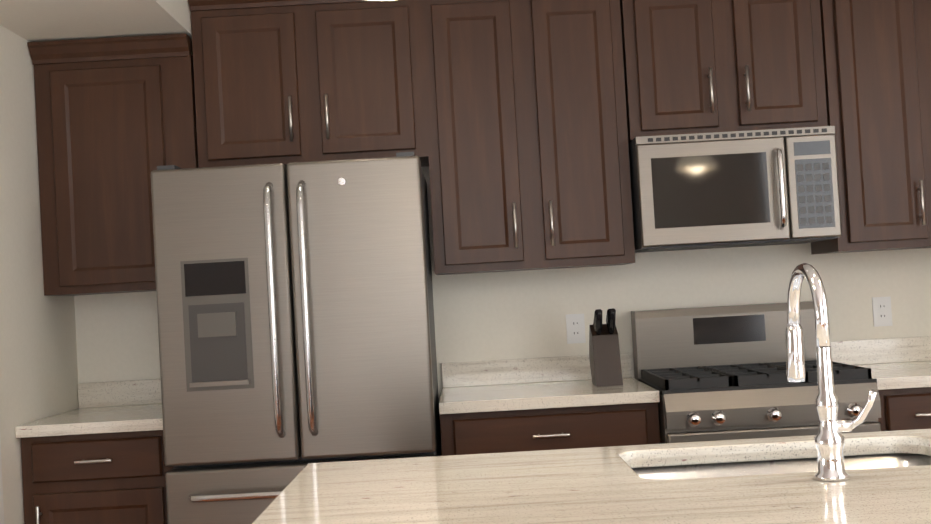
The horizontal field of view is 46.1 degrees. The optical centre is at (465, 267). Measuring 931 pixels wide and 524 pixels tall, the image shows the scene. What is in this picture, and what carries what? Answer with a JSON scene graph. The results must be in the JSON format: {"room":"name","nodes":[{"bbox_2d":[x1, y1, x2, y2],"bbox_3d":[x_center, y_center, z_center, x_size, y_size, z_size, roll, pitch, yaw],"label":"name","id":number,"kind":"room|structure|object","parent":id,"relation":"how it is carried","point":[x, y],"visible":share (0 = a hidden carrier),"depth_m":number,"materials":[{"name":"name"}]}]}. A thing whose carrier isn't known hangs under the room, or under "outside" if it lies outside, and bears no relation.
{"room":"kitchen","nodes":[
{"label":"kitchen","id":0,"kind":"room"},
{"bbox_2d":[0,25,78,523],"bbox_3d":[-1.659,0.095,3.339,0.100,2.750,2.320,-3,-1,0],"label":"wall","id":1,"kind":"structure","parent":0,"point":[38,365],"depth_m":4.00,"materials":[{"name":"paint"}]},
{"bbox_2d":[0,438,3,523],"bbox_3d":[-1.615,0.399,2.997,0.154,2.120,1.370,-3,-1,0],"label":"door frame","id":2,"kind":"structure","parent":1,"relation":"attached to","point":[1,506],"depth_m":3.66,"materials":[{"name":"white paint"}]},
{"bbox_2d":[0,0,192,53],"bbox_3d":[-1.370,-1.092,3.589,0.610,0.400,1.880,-3,-1,0],"label":"ceiling","id":3,"kind":"structure","parent":0,"point":[41,20],"depth_m":3.92,"materials":[{"name":"paint"}]},
{"bbox_2d":[74,54,930,450],"bbox_3d":[-3.236,0.213,4.548,12.580,2.750,0.100,-3,-1,0],"label":"wall","id":4,"kind":"structure","parent":0,"point":[500,316],"depth_m":4.50,"materials":[{"name":"paint"}]},
{"bbox_2d":[27,34,174,295],"bbox_3d":[-1.356,-0.383,4.334,0.551,0.960,0.346,-3,-1,0],"label":"upper cabinet","id":5,"kind":"object","parent":4,"relation":"attached to","point":[105,107],"depth_m":4.17,"materials":[{"name":"brown wood"}]},
{"bbox_2d":[171,0,306,168],"bbox_3d":[-0.850,-0.722,4.343,0.497,0.682,0.346,-3,-1,0],"label":"upper cabinet","id":6,"kind":"object","parent":4,"relation":"attached to","point":[239,95],"depth_m":4.18,"materials":[{"name":"brown wood"}]},
{"bbox_2d":[299,0,422,166],"bbox_3d":[-0.381,-0.749,4.343,0.443,0.682,0.346,-3,-1,0],"label":"upper cabinet","id":7,"kind":"object","parent":4,"relation":"attached to","point":[361,57],"depth_m":4.18,"materials":[{"name":"brown wood"}]},
{"bbox_2d":[415,0,530,274],"bbox_3d":[0.041,-0.547,4.337,0.387,1.132,0.346,-3,-1,0],"label":"upper cabinet","id":8,"kind":"object","parent":4,"relation":"attached to","point":[517,126],"depth_m":4.17,"materials":[{"name":"brown wood"}]},
{"bbox_2d":[515,0,634,269],"bbox_3d":[0.425,-0.568,4.337,0.383,1.132,0.346,-3,-1,0],"label":"upper cabinet","id":9,"kind":"object","parent":4,"relation":"attached to","point":[579,199],"depth_m":4.17,"materials":[{"name":"brown wood"}]},
{"bbox_2d":[566,314,585,343],"bbox_3d":[0.452,0.252,4.489,0.075,0.120,0.008,-3,-1,0],"label":"electrical outlet plate","id":10,"kind":"object","parent":4,"relation":"attached to","point":[575,323],"depth_m":4.49,"materials":[{"name":"white plastic"}]},
{"bbox_2d":[619,0,726,143],"bbox_3d":[0.801,-0.824,4.343,0.377,0.662,0.346,-3,-1,0],"label":"upper cabinet","id":11,"kind":"object","parent":4,"relation":"attached to","point":[673,49],"depth_m":4.18,"materials":[{"name":"brown wood"}]},
{"bbox_2d":[628,126,841,252],"bbox_3d":[1.020,-0.294,4.266,0.745,0.422,0.474,-3,-1,0],"label":"microwave","id":12,"kind":"object","parent":11,"relation":"attached to","point":[734,189],"visible":1,"depth_m":4.08,"materials":[{"name":"grey metal"}]},
{"bbox_2d":[719,0,830,131],"bbox_3d":[1.178,-0.845,4.344,0.378,0.662,0.346,-3,-1,0],"label":"upper cabinet","id":13,"kind":"object","parent":4,"relation":"attached to","point":[775,65],"depth_m":4.18,"materials":[{"name":"brown wood"}]},
{"bbox_2d":[811,0,930,254],"bbox_3d":[1.580,-0.633,4.338,0.380,1.132,0.346,-3,-1,0],"label":"upper cabinet","id":14,"kind":"object","parent":4,"relation":"attached to","point":[873,49],"depth_m":4.17,"materials":[{"name":"brown wood"}]},
{"bbox_2d":[830,336,930,363],"bbox_3d":[2.200,0.314,4.477,1.528,0.100,0.018,-3,-1,0],"label":"backsplash","id":15,"kind":"structure","parent":4,"relation":"attached to","point":[885,350],"depth_m":4.47,"materials":[{"name":"beige stone"}]},
{"bbox_2d":[872,296,892,326],"bbox_3d":[1.710,0.182,4.490,0.075,0.120,0.008,-3,-1,0],"label":"electrical outlet plate","id":16,"kind":"object","parent":4,"relation":"attached to","point":[881,306],"depth_m":4.49,"materials":[{"name":"white plastic"}]},
{"bbox_2d":[923,0,930,111],"bbox_3d":[1.959,-0.654,4.338,0.380,1.132,0.346,-3,-1,0],"label":"upper cabinet","id":17,"kind":"object","parent":4,"relation":"attached to","point":[926,3],"depth_m":4.19,"materials":[{"name":"brown wood"}]},
{"bbox_2d":[252,429,930,523],"bbox_3d":[0.748,0.403,1.996,2.239,0.040,1.135,-3,-1,0],"label":"island countertop","id":18,"kind":"structure","parent":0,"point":[601,485],"depth_m":2.02,"materials":[{"name":"stone"}]},
{"bbox_2d":[786,263,876,480],"bbox_3d":[0.683,0.188,2.084,0.107,0.398,0.252,-3,-1,0],"label":"faucet","id":19,"kind":"object","parent":18,"relation":"on","point":[829,441],"visible":1,"depth_m":2.00,"materials":[{"name":"silver metal"}]},
{"bbox_2d":[632,453,930,479],"bbox_3d":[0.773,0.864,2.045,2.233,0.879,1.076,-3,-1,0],"label":"sink","id":20,"kind":"object","parent":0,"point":[773,467],"visible":0.1,"depth_m":2.48,"materials":[{"name":"silver metal"}]},
{"bbox_3d":[-3.159,1.558,1.428,12.380,0.100,6.070,-3,-1,0],"label":"floor","id":21,"kind":"structure","parent":0,"visible":0},
{"bbox_2d":[15,379,172,523],"bbox_3d":[-1.286,0.961,4.142,0.541,1.020,0.662,-3,-1,0],"label":"base cabinet","id":22,"kind":"object","parent":21,"relation":"on","point":[96,456],"visible":0.71,"depth_m":3.86,"materials":[{"name":"brown wood"}]},
{"bbox_2d":[151,152,441,523],"bbox_3d":[-0.564,0.526,4.036,0.916,1.778,0.863,-3,-1,0],"label":"fridge","id":23,"kind":"object","parent":21,"relation":"on","point":[296,324],"visible":0.9,"depth_m":3.69,"materials":[{"name":"grey metal"}]},
{"bbox_2d":[439,353,659,455],"bbox_3d":[0.316,0.872,4.143,0.775,1.020,0.662,-3,-1,0],"label":"base cabinet","id":24,"kind":"object","parent":21,"relation":"on","point":[524,404],"visible":0.62,"depth_m":3.86,"materials":[{"name":"brown wood"}]},
{"bbox_2d":[589,308,622,386],"bbox_3d":[0.535,0.304,4.207,0.100,0.291,0.231,-3,-1,0],"label":"knife block","id":25,"kind":"object","parent":24,"relation":"on","point":[605,359],"visible":1,"depth_m":4.15,"materials":[{"name":"black wood"}]},
{"bbox_2d":[631,301,880,443],"bbox_3d":[1.078,0.743,4.087,0.745,1.190,0.748,-3,-1,0],"label":"range","id":26,"kind":"object","parent":21,"relation":"on","point":[715,373],"visible":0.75,"depth_m":3.90,"materials":[{"name":"metal"}]},
{"bbox_2d":[878,388,930,430],"bbox_3d":[1.658,0.868,4.160,0.382,0.880,0.626,-3,-1,0],"label":"base cabinet","id":27,"kind":"object","parent":21,"relation":"on","point":[903,408],"depth_m":3.86,"materials":[{"name":"brown wood"}]},
{"bbox_2d":[849,360,930,391],"bbox_3d":[2.204,0.376,4.162,1.528,0.040,0.646,-3,-1,0],"label":"countertop","id":28,"kind":"structure","parent":27,"relation":"on","point":[903,373],"depth_m":3.95,"materials":[{"name":"beige stone"}]}
]}

